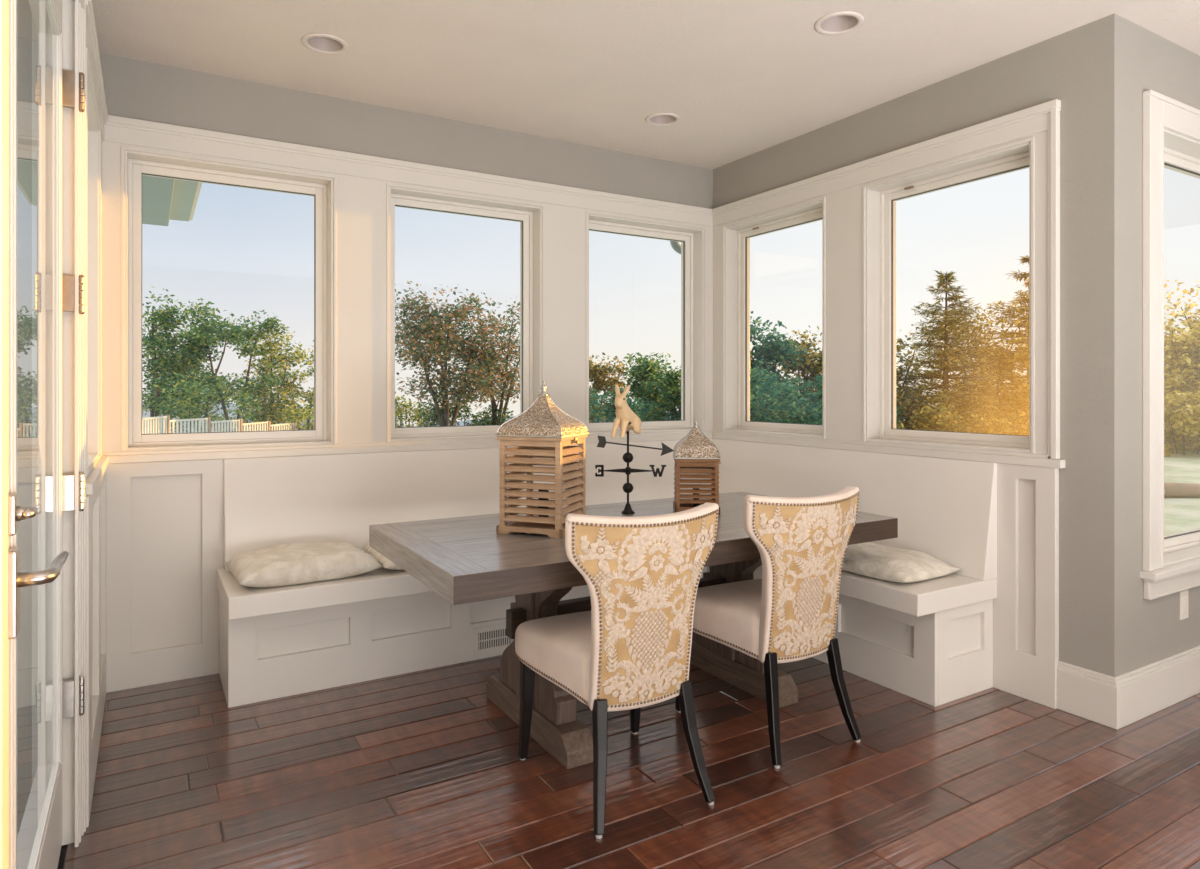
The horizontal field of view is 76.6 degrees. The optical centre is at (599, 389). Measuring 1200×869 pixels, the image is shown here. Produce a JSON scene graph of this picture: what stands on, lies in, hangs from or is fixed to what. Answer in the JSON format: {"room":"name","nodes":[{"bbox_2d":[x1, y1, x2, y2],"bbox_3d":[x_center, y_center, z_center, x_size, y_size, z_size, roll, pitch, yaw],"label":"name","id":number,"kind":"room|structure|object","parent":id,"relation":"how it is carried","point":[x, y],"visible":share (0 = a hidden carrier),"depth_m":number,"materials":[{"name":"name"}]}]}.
{"room":"dining room","nodes":[
{"label":"dining room","id":0,"kind":"room"},
{"bbox_2d":[99,53,712,450],"bbox_3d":[-0.747,-0.076,4.190,3.705,2.740,0.170,0,0,-31],"label":"wall","id":1,"kind":"structure","parent":0,"point":[135,89],"depth_m":3.86,"materials":[{"name":"beige paint"}]},
{"bbox_2d":[106,459,223,692],"bbox_3d":[-1.910,0.805,3.379,0.535,0.978,0.030,0,0,-31],"label":"wall panel","id":2,"kind":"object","parent":1,"relation":"attached to","point":[165,520],"depth_m":3.36,"materials":[{"name":"white wood"}]},
{"bbox_2d":[125,150,332,450],"bbox_3d":[-1.734,-0.389,3.595,0.871,1.305,0.180,0,0,-31],"label":"window","id":3,"kind":"structure","parent":1,"relation":"in","point":[137,164],"depth_m":3.58,"materials":[{"name":"white wood"}]},
{"bbox_2d":[102,431,712,463],"bbox_3d":[-0.694,0.292,4.102,3.365,0.048,0.036,0,0,-31],"label":"trim","id":4,"kind":"structure","parent":1,"relation":"attached to","point":[303,450],"depth_m":3.71,"materials":[{"name":"white wood"}]},
{"bbox_2d":[102,115,713,452],"bbox_3d":[-0.694,-0.447,4.103,3.365,1.458,0.034,0,0,-31],"label":"trim","id":5,"kind":"structure","parent":1,"relation":"attached to","point":[361,183],"depth_m":3.82,"materials":[{"name":"white wood"}]},
{"bbox_2d":[389,186,541,441],"bbox_3d":[-0.751,-0.389,4.182,0.870,1.305,0.180,0,0,-31],"label":"window","id":6,"kind":"structure","parent":1,"relation":"in","point":[529,217],"depth_m":4.28,"materials":[{"name":"white wood"}]},
{"bbox_2d":[588,214,703,434],"bbox_3d":[0.254,-0.389,4.782,0.869,1.305,0.180,0,0,-31],"label":"window","id":7,"kind":"structure","parent":1,"relation":"in","point":[691,239],"depth_m":4.96,"materials":[{"name":"white wood"}]},
{"bbox_2d":[57,655,1199,868],"bbox_3d":[1.835,1.324,2.092,5.985,0.060,6.421,0,0,-31],"label":"floor","id":8,"kind":"structure","parent":0,"point":[300,788],"depth_m":2.49,"materials":[{"name":"brown wood"}]},
{"bbox_2d":[217,439,996,707],"bbox_3d":[-0.012,0.806,3.375,2.890,0.980,1.927,0,0,-31],"label":"bench","id":9,"kind":"object","parent":8,"relation":"on","point":[929,641],"visible":0.59,"depth_m":3.47,"materials":[{"name":"white wood"}]},
{"bbox_2d":[225,541,382,587],"bbox_3d":[-1.314,0.754,3.362,0.570,0.117,0.460,0,0,-33],"label":"bench cushion","id":10,"kind":"object","parent":9,"relation":"on","point":[279,565],"visible":1,"depth_m":3.21,"materials":[{"name":"beige fabric"}]},
{"bbox_2d":[363,544,402,569],"bbox_3d":[-0.811,0.761,3.651,0.560,0.103,0.440,0,0,-31],"label":"bench cushion","id":11,"kind":"object","parent":9,"relation":"on","point":[382,560],"visible":0.1,"depth_m":3.42,"materials":[{"name":"beige fabric"}]},
{"bbox_2d":[474,623,513,655],"bbox_3d":[-0.507,1.207,3.688,0.224,0.132,0.006,0,0,-31],"label":"air vent","id":12,"kind":"object","parent":9,"relation":"attached to","point":[491,638],"visible":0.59,"depth_m":3.67,"materials":[{"name":"white plastic"}]},
{"bbox_2d":[842,542,960,582],"bbox_3d":[1.277,0.768,3.431,0.400,0.088,0.520,0,0,-33],"label":"bench cushion","id":13,"kind":"object","parent":9,"relation":"on","point":[881,562],"visible":0.91,"depth_m":3.28,"materials":[{"name":"beige fabric"}]},
{"bbox_2d":[514,503,718,838],"bbox_3d":[0.046,0.831,2.536,0.542,0.927,0.606,0,0,-27],"label":"dining chair","id":14,"kind":"object","parent":8,"relation":"on","point":[631,651],"visible":1,"depth_m":2.32,"materials":[{"name":"beige fabric"}]},
{"bbox_2d":[369,492,897,768],"bbox_3d":[0.170,0.921,3.172,1.990,0.745,0.989,0,0,-31],"label":"trestle table","id":15,"kind":"object","parent":8,"relation":"on","point":[463,560],"visible":0.63,"depth_m":2.82,"materials":[{"name":"brown wood"}]},
{"bbox_2d":[495,381,588,537],"bbox_3d":[-0.218,0.257,2.980,0.286,0.585,0.278,0,0,21],"label":"wooden lantern","id":16,"kind":"object","parent":15,"relation":"on","point":[543,431],"visible":0.96,"depth_m":2.89,"materials":[{"name":"brown wood"}]},
{"bbox_2d":[595,384,673,513],"bbox_3d":[0.150,0.262,3.373,0.240,0.573,0.348,0,0,-39],"label":"weathervane","id":17,"kind":"object","parent":15,"relation":"on","point":[626,419],"visible":1,"depth_m":3.37,"materials":[{"name":"black metal"}]},
{"bbox_2d":[673,419,720,514],"bbox_3d":[0.441,0.340,3.450,0.212,0.418,0.203,0,0,3],"label":"wooden lantern","id":18,"kind":"object","parent":15,"relation":"on","point":[695,455],"visible":0.9,"depth_m":3.36,"materials":[{"name":"brown wood"}]},
{"bbox_2d":[675,486,860,768],"bbox_3d":[0.641,0.831,2.944,0.542,0.927,0.606,0,0,-29],"label":"dining chair","id":19,"kind":"object","parent":8,"relation":"on","point":[789,614],"visible":0.99,"depth_m":2.73,"materials":[{"name":"beige fabric"}]},
{"bbox_2d":[92,0,1199,168],"bbox_3d":[1.822,-1.446,2.114,5.985,0.001,6.370,0,0,-31],"label":"ceiling","id":20,"kind":"structure","parent":0,"point":[743,78],"depth_m":3.22,"materials":[{"name":"paint"}]},
{"bbox_2d":[301,33,348,54],"bbox_3d":[-1.147,-1.476,3.171,0.188,0.075,0.188,0,0,-31],"label":"recessed light","id":21,"kind":"object","parent":20,"relation":"in","point":[322,43],"visible":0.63,"depth_m":3.21,"materials":[{"name":"white metal"}]},
{"bbox_2d":[645,113,680,125],"bbox_3d":[0.337,-1.476,4.053,0.188,0.075,0.188,0,0,-31],"label":"recessed light","id":22,"kind":"object","parent":20,"relation":"in","point":[658,119],"visible":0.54,"depth_m":4.10,"materials":[{"name":"white metal"}]},
{"bbox_2d":[814,11,863,34],"bbox_3d":[0.942,-1.476,2.993,0.188,0.075,0.188,0,0,-31],"label":"recessed light","id":23,"kind":"object","parent":20,"relation":"in","point":[837,23],"visible":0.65,"depth_m":3.04,"materials":[{"name":"white metal"}]},
{"bbox_2d":[713,13,1135,676],"bbox_3d":[1.431,-0.076,3.992,0.170,2.740,2.405,0,0,-31],"label":"wall","id":24,"kind":"structure","parent":0,"point":[1090,68],"depth_m":3.01,"materials":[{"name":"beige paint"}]},
{"bbox_2d":[725,200,822,437],"bbox_3d":[1.088,-0.389,4.556,0.180,1.305,0.830,0,0,-31],"label":"window","id":25,"kind":"structure","parent":24,"relation":"in","point":[737,236],"depth_m":4.87,"materials":[{"name":"white wood"}]},
{"bbox_2d":[713,99,1060,458],"bbox_3d":[1.296,-0.447,4.019,0.034,1.458,2.196,0,0,-31],"label":"trim","id":26,"kind":"structure","parent":24,"relation":"attached to","point":[842,191],"depth_m":3.91,"materials":[{"name":"white wood"}]},
{"bbox_2d":[713,431,1064,467],"bbox_3d":[1.302,0.292,4.006,0.036,0.048,2.202,0,0,-31],"label":"trim","id":27,"kind":"structure","parent":24,"relation":"attached to","point":[923,451],"depth_m":3.68,"materials":[{"name":"white wood"}]},
{"bbox_2d":[866,142,1030,452],"bbox_3d":[1.665,-0.389,3.591,0.180,1.305,0.854,0,0,-31],"label":"window","id":28,"kind":"structure","parent":24,"relation":"in","point":[881,199],"depth_m":3.91,"materials":[{"name":"white wood"}]},
{"bbox_2d":[993,463,1058,708],"bbox_3d":[1.772,0.805,3.226,0.030,0.978,0.330,0,0,-31],"label":"trim","id":29,"kind":"structure","parent":24,"relation":"attached to","point":[1026,604],"depth_m":3.19,"materials":[{"name":"white wood"}]},
{"bbox_2d":[1057,661,1119,729],"bbox_3d":[1.919,1.198,2.990,0.020,0.192,0.225,0,0,-31],"label":"baseboard","id":30,"kind":"structure","parent":24,"relation":"attached to","point":[1091,695],"depth_m":2.98,"materials":[{"name":"white wood"}]},
{"bbox_2d":[1136,24,1199,668],"bbox_3d":[3.056,-0.076,3.661,2.280,2.740,0.170,0,0,-31],"label":"wall","id":31,"kind":"structure","parent":0,"point":[1164,67],"depth_m":3.07,"materials":[{"name":"beige paint"}]},
{"bbox_2d":[1115,645,1199,727],"bbox_3d":[3.032,1.198,3.535,2.450,0.192,0.020,0,0,-31],"label":"baseboard","id":32,"kind":"structure","parent":31,"relation":"attached to","point":[1149,689],"depth_m":3.06,"materials":[{"name":"white wood"}]},
{"bbox_2d":[1140,557,1199,599],"bbox_3d":[2.951,0.776,3.514,1.890,0.113,0.135,0,0,-31],"label":"trim","id":33,"kind":"structure","parent":31,"relation":"attached to","point":[1177,577],"depth_m":3.08,"materials":[{"name":"white wood"}]},
{"bbox_2d":[1142,90,1199,571],"bbox_3d":[2.964,-0.234,3.488,1.857,1.907,0.032,0,0,-31],"label":"trim","id":34,"kind":"structure","parent":31,"relation":"attached to","point":[1160,112],"depth_m":3.03,"materials":[{"name":"white wood"}]},
{"bbox_2d":[1164,129,1199,565],"bbox_3d":[2.917,-0.173,3.572,1.610,1.786,0.180,0,0,-31],"label":"window","id":35,"kind":"structure","parent":31,"relation":"in","point":[1181,153],"depth_m":3.36,"materials":[{"name":"white wood"}]},
{"bbox_2d":[1179,589,1188,619],"bbox_3d":[2.464,0.906,3.201,0.072,0.120,0.011,0,0,-31],"label":"wall outlet","id":36,"kind":"object","parent":31,"relation":"attached to","point":[1183,595],"visible":0.96,"depth_m":3.19,"materials":[{"name":"white plastic"}]},
{"bbox_3d":[-0.630,-0.076,0.550,0.170,2.740,6.200,0,0,-31],"label":"wall","id":37,"kind":"structure","parent":0,"visible":0},
{"bbox_2d":[0,0,7,868],"bbox_3d":[-0.721,0.088,0.776,0.057,2.388,1.082,0,0,-31],"label":"door","id":38,"kind":"structure","parent":37,"relation":"in","point":[3,3],"depth_m":1.19,"materials":[{"name":"white wood"}]},
{"bbox_2d":[8,0,84,868],"bbox_3d":[-1.242,0.088,1.712,0.122,2.388,1.048,0,0,-31],"label":"door","id":39,"kind":"structure","parent":37,"relation":"in","point":[39,87],"depth_m":1.67,"materials":[{"name":"white wood"}]},
{"bbox_2d":[62,0,85,846],"bbox_3d":[-1.543,0.044,2.167,0.122,2.500,0.097,0,0,-31],"label":"trim","id":40,"kind":"structure","parent":37,"relation":"attached to","point":[73,15],"depth_m":2.16,"materials":[{"name":"white wood"}]},
{"bbox_2d":[72,0,84,11],"bbox_3d":[-0.978,-1.156,1.219,0.120,0.100,2.305,0,0,-31],"label":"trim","id":41,"kind":"structure","parent":37,"relation":"attached to","point":[82,2],"depth_m":2.19,"materials":[{"name":"white wood"}]},
{"bbox_2d":[87,71,97,470],"bbox_3d":[-1.879,-0.389,2.649,0.180,1.305,0.805,0,0,-31],"label":"window","id":42,"kind":"structure","parent":37,"relation":"in","point":[92,127],"depth_m":3.02,"materials":[{"name":"white wood"}]},
{"bbox_2d":[86,469,105,827],"bbox_3d":[-1.822,0.805,2.738,0.028,0.978,1.160,0,0,-31],"label":"trim","id":43,"kind":"structure","parent":37,"relation":"attached to","point":[95,503],"depth_m":2.74,"materials":[{"name":"white wood"}]},
{"bbox_2d":[86,0,107,478],"bbox_3d":[-1.822,-0.447,2.743,0.034,1.458,1.188,0,0,-31],"label":"trim","id":44,"kind":"structure","parent":37,"relation":"attached to","point":[93,63],"depth_m":2.90,"materials":[{"name":"white wood"}]},
{"bbox_2d":[86,456,107,494],"bbox_3d":[-1.827,0.299,2.754,0.036,0.034,1.114,0,0,-31],"label":"trim","id":45,"kind":"structure","parent":37,"relation":"attached to","point":[94,477],"depth_m":2.56,"materials":[{"name":"white wood"}]},
{"label":"outside","id":46,"kind":"structure","parent":0,"visible":0},
{"bbox_2d":[902,420,1199,535],"bbox_3d":[-14.646,6.957,30.733,120.000,10.525,120.000,0,0,-31],"label":"ground","id":47,"kind":"structure","parent":46,"point":[1181,514],"depth_m":11.74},
{"bbox_2d":[142,286,219,432],"bbox_3d":[-16.370,-0.260,29.226,3.258,7.032,4.485,0,0,-37],"label":"broadleaf tree","id":48,"kind":"object","parent":47,"relation":"on","point":[160,362],"visible":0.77,"depth_m":28.36,"materials":[{"name":"green plant"}]},
{"bbox_2d":[149,310,257,429],"bbox_3d":[-16.037,0.057,30.970,4.093,6.870,3.170,0,0,-31],"label":"broadleaf tree","id":49,"kind":"object","parent":47,"relation":"on","point":[230,341],"visible":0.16,"depth_m":31.46,"materials":[{"name":"green plant"}]},
{"bbox_2d":[143,372,265,433],"bbox_3d":[-13.374,1.103,25.562,3.821,3.411,2.970,0,0,-31],"label":"shrub","id":50,"kind":"object","parent":47,"relation":"on","point":[185,415],"visible":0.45,"depth_m":25.32,"materials":[{"name":"green plant"}]},
{"bbox_2d":[142,415,295,433],"bbox_3d":[-11.659,1.644,23.318,0.491,2.120,13.498,0,0,3],"label":"picket fence","id":51,"kind":"object","parent":47,"relation":"on","point":[166,419],"visible":0.23,"depth_m":22.52,"materials":[{"name":"paint"}]},
{"bbox_2d":[176,304,289,431],"bbox_3d":[-13.545,-0.121,28.337,4.002,6.087,2.725,0,0,-31],"label":"broadleaf tree","id":52,"kind":"object","parent":47,"relation":"on","point":[201,338],"visible":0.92,"depth_m":28.17,"materials":[{"name":"green plant"}]},
{"bbox_2d":[228,324,313,430],"bbox_3d":[-12.884,0.225,30.234,3.342,5.723,3.053,0,0,39],"label":"broadleaf tree","id":53,"kind":"object","parent":47,"relation":"on","point":[266,413],"visible":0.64,"depth_m":29.79,"materials":[{"name":"green plant"}]},
{"bbox_2d":[254,340,313,429],"bbox_3d":[-12.886,0.531,32.144,3.375,5.561,2.999,0,0,-31],"label":"broadleaf tree","id":54,"kind":"object","parent":47,"relation":"on","point":[288,382],"visible":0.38,"depth_m":31.67,"materials":[{"name":"green plant"}]},
{"bbox_2d":[263,399,313,430],"bbox_3d":[-10.945,1.576,28.947,3.461,2.934,2.477,0,0,-31],"label":"shrub","id":55,"kind":"object","parent":47,"relation":"on","point":[302,413],"visible":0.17,"depth_m":28.48,"materials":[{"name":"green plant"}]},
{"bbox_2d":[395,396,430,427],"bbox_3d":[-7.016,1.216,25.662,2.984,2.058,2.139,0,0,-31],"label":"shrub","id":56,"kind":"object","parent":47,"relation":"on","point":[398,411],"visible":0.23,"depth_m":25.70,"materials":[{"name":"green plant"}]},
{"bbox_2d":[395,281,519,425],"bbox_3d":[-4.698,-0.732,24.299,5.050,5.375,4.393,0,0,-16],"label":"broadleaf tree","id":57,"kind":"object","parent":47,"relation":"on","point":[444,344],"visible":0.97,"depth_m":23.46,"materials":[{"name":"green plant"}]},
{"bbox_2d":[417,400,512,426],"bbox_3d":[-4.554,1.194,25.746,3.731,1.871,1.959,0,0,-31],"label":"shrub","id":58,"kind":"object","parent":47,"relation":"on","point":[486,420],"visible":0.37,"depth_m":25.49,"materials":[{"name":"green plant"}]},
{"bbox_2d":[455,292,519,424],"bbox_3d":[-3.530,-0.657,25.796,3.257,5.266,3.393,0,0,-5],"label":"broadleaf tree","id":59,"kind":"object","parent":47,"relation":"on","point":[508,393],"visible":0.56,"depth_m":25.58,"materials":[{"name":"green plant"}]},
{"bbox_2d":[589,352,631,422],"bbox_3d":[-0.174,0.416,20.156,1.922,2.772,1.800,0,0,-31],"label":"broadleaf tree","id":60,"kind":"object","parent":47,"relation":"on","point":[598,373],"visible":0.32,"depth_m":19.96,"materials":[{"name":"green plant"}]},
{"bbox_2d":[589,385,680,422],"bbox_3d":[0.403,0.944,17.790,4.125,2.127,1.927,0,0,-31],"label":"shrub","id":61,"kind":"object","parent":47,"relation":"on","point":[610,411],"visible":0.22,"depth_m":17.83,"materials":[{"name":"green plant"}]},
{"bbox_2d":[622,352,680,420],"bbox_3d":[1.155,0.383,19.305,1.987,2.744,1.990,0,0,5],"label":"broadleaf tree","id":62,"kind":"object","parent":47,"relation":"on","point":[644,388],"visible":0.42,"depth_m":19.15,"materials":[{"name":"green plant"}]},
{"bbox_2d":[647,363,680,420],"bbox_3d":[1.999,0.540,18.080,1.870,2.365,1.634,0,0,3],"label":"broadleaf tree","id":63,"kind":"object","parent":47,"relation":"on","point":[673,397],"visible":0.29,"depth_m":17.80,"materials":[{"name":"green plant"}]},
{"bbox_2d":[750,311,807,421],"bbox_3d":[3.459,-0.017,17.128,2.358,3.437,2.494,0,0,-2],"label":"broadleaf tree","id":64,"kind":"object","parent":47,"relation":"on","point":[778,351],"visible":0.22,"depth_m":16.60,"materials":[{"name":"green plant"}]},
{"bbox_2d":[774,325,821,423],"bbox_3d":[5.082,0.079,17.856,2.949,3.249,3.004,0,0,-31],"label":"broadleaf tree","id":65,"kind":"object","parent":47,"relation":"on","point":[810,367],"visible":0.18,"depth_m":17.84,"materials":[{"name":"green plant"}]},
{"bbox_2d":[750,366,901,428],"bbox_3d":[3.849,0.753,15.341,4.774,2.499,3.179,0,0,-31],"label":"hedge","id":66,"kind":"object","parent":47,"relation":"on","point":[759,410],"visible":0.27,"depth_m":14.30,"materials":[{"name":"green plant"}]},
{"bbox_2d":[896,324,931,428],"bbox_3d":[6.665,0.103,18.142,2.430,3.205,2.255,0,0,17],"label":"broadleaf tree","id":67,"kind":"object","parent":47,"relation":"on","point":[899,348],"visible":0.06,"depth_m":17.58,"materials":[{"name":"green plant"}]},
{"bbox_2d":[896,270,1028,433],"bbox_3d":[7.793,-0.509,17.098,3.487,4.405,3.333,0,0,-31],"label":"conifer","id":68,"kind":"object","parent":47,"relation":"on","point":[945,279],"visible":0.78,"depth_m":16.85,"materials":[{"name":"green plant"}]},
{"bbox_2d":[896,389,1028,434],"bbox_3d":[7.499,0.969,16.239,5.575,1.998,2.442,0,0,-31],"label":"hedge","id":69,"kind":"object","parent":47,"relation":"on","point":[938,419],"visible":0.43,"depth_m":15.77,"materials":[{"name":"green plant"}]},
{"bbox_2d":[915,300,1028,429],"bbox_3d":[9.134,-0.206,17.970,3.118,3.818,3.174,0,0,40],"label":"broadleaf tree","id":70,"kind":"object","parent":47,"relation":"on","point":[998,349],"visible":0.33,"depth_m":17.43,"materials":[{"name":"green plant"}]},
{"bbox_2d":[932,255,1028,434],"bbox_3d":[10.191,-0.777,17.614,4.866,4.943,4.854,0,0,-5],"label":"conifer","id":71,"kind":"object","parent":47,"relation":"on","point":[1023,300],"visible":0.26,"depth_m":17.98,"materials":[{"name":"green plant"}]},
{"bbox_2d":[949,370,1028,435],"bbox_3d":[9.494,0.693,17.300,3.509,2.444,2.357,0,0,-31],"label":"shrub","id":72,"kind":"object","parent":47,"relation":"on","point":[1016,383],"visible":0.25,"depth_m":16.91,"materials":[{"name":"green plant"}]},
{"bbox_2d":[1164,302,1199,447],"bbox_3d":[16.747,-0.376,21.979,4.968,4.171,4.615,0,0,16],"label":"broadleaf tree","id":73,"kind":"object","parent":47,"relation":"on","point":[1171,354],"visible":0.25,"depth_m":21.00,"materials":[{"name":"green plant"}]},
{"bbox_2d":[1164,381,1199,456],"bbox_3d":[15.709,0.822,20.368,5.351,2.361,3.138,0,0,-34],"label":"hedge","id":74,"kind":"object","parent":47,"relation":"on","point":[1184,410],"visible":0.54,"depth_m":19.33,"materials":[{"name":"green plant"}]},
{"bbox_2d":[1164,279,1199,420],"bbox_3d":[18.281,-0.789,22.144,5.004,4.996,4.624,0,0,9],"label":"broadleaf tree","id":75,"kind":"object","parent":47,"relation":"on","point":[1185,291],"visible":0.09,"depth_m":22.48,"materials":[{"name":"green plant"}]},
{"bbox_2d":[1164,482,1199,496],"bbox_3d":[9.107,1.574,11.979,1.087,0.240,0.264,0,0,4],"label":"fallen log","id":76,"kind":"object","parent":47,"relation":"on","point":[1172,489],"visible":0.48,"depth_m":11.88,"materials":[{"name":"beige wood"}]},
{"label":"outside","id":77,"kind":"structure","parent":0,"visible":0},
{"bbox_2d":[142,399,903,433],"bbox_3d":[-19.980,8.177,45.413,288.053,14.233,201.280,0,0,-31],"label":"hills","id":78,"kind":"structure","parent":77,"point":[461,423],"depth_m":134.27,"materials":[{"name":"green plant"}]},
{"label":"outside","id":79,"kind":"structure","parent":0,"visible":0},
{"bbox_3d":[0.021,-1.536,3.714,4.535,0.140,3.035,0,0,-31],"label":"roof overhang","id":80,"kind":"object","parent":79,"visible":0},
{"bbox_2d":[142,175,201,225],"bbox_3d":[-3.590,-1.573,4.489,2.260,0.565,2.400,0,0,-31],"label":"roof eave","id":81,"kind":"object","parent":80,"relation":"attached to","point":[164,200],"visible":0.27,"depth_m":5.26,"materials":[{"name":"green paint"}]},
{"bbox_2d":[670,241,680,253],"bbox_3d":[0.634,-1.234,5.662,0.305,0.464,0.160,0,0,-31],"label":"gutter elbow","id":82,"kind":"object","parent":80,"relation":"attached to","point":[676,246],"visible":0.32,"depth_m":5.57,"materials":[{"name":"white metal"}]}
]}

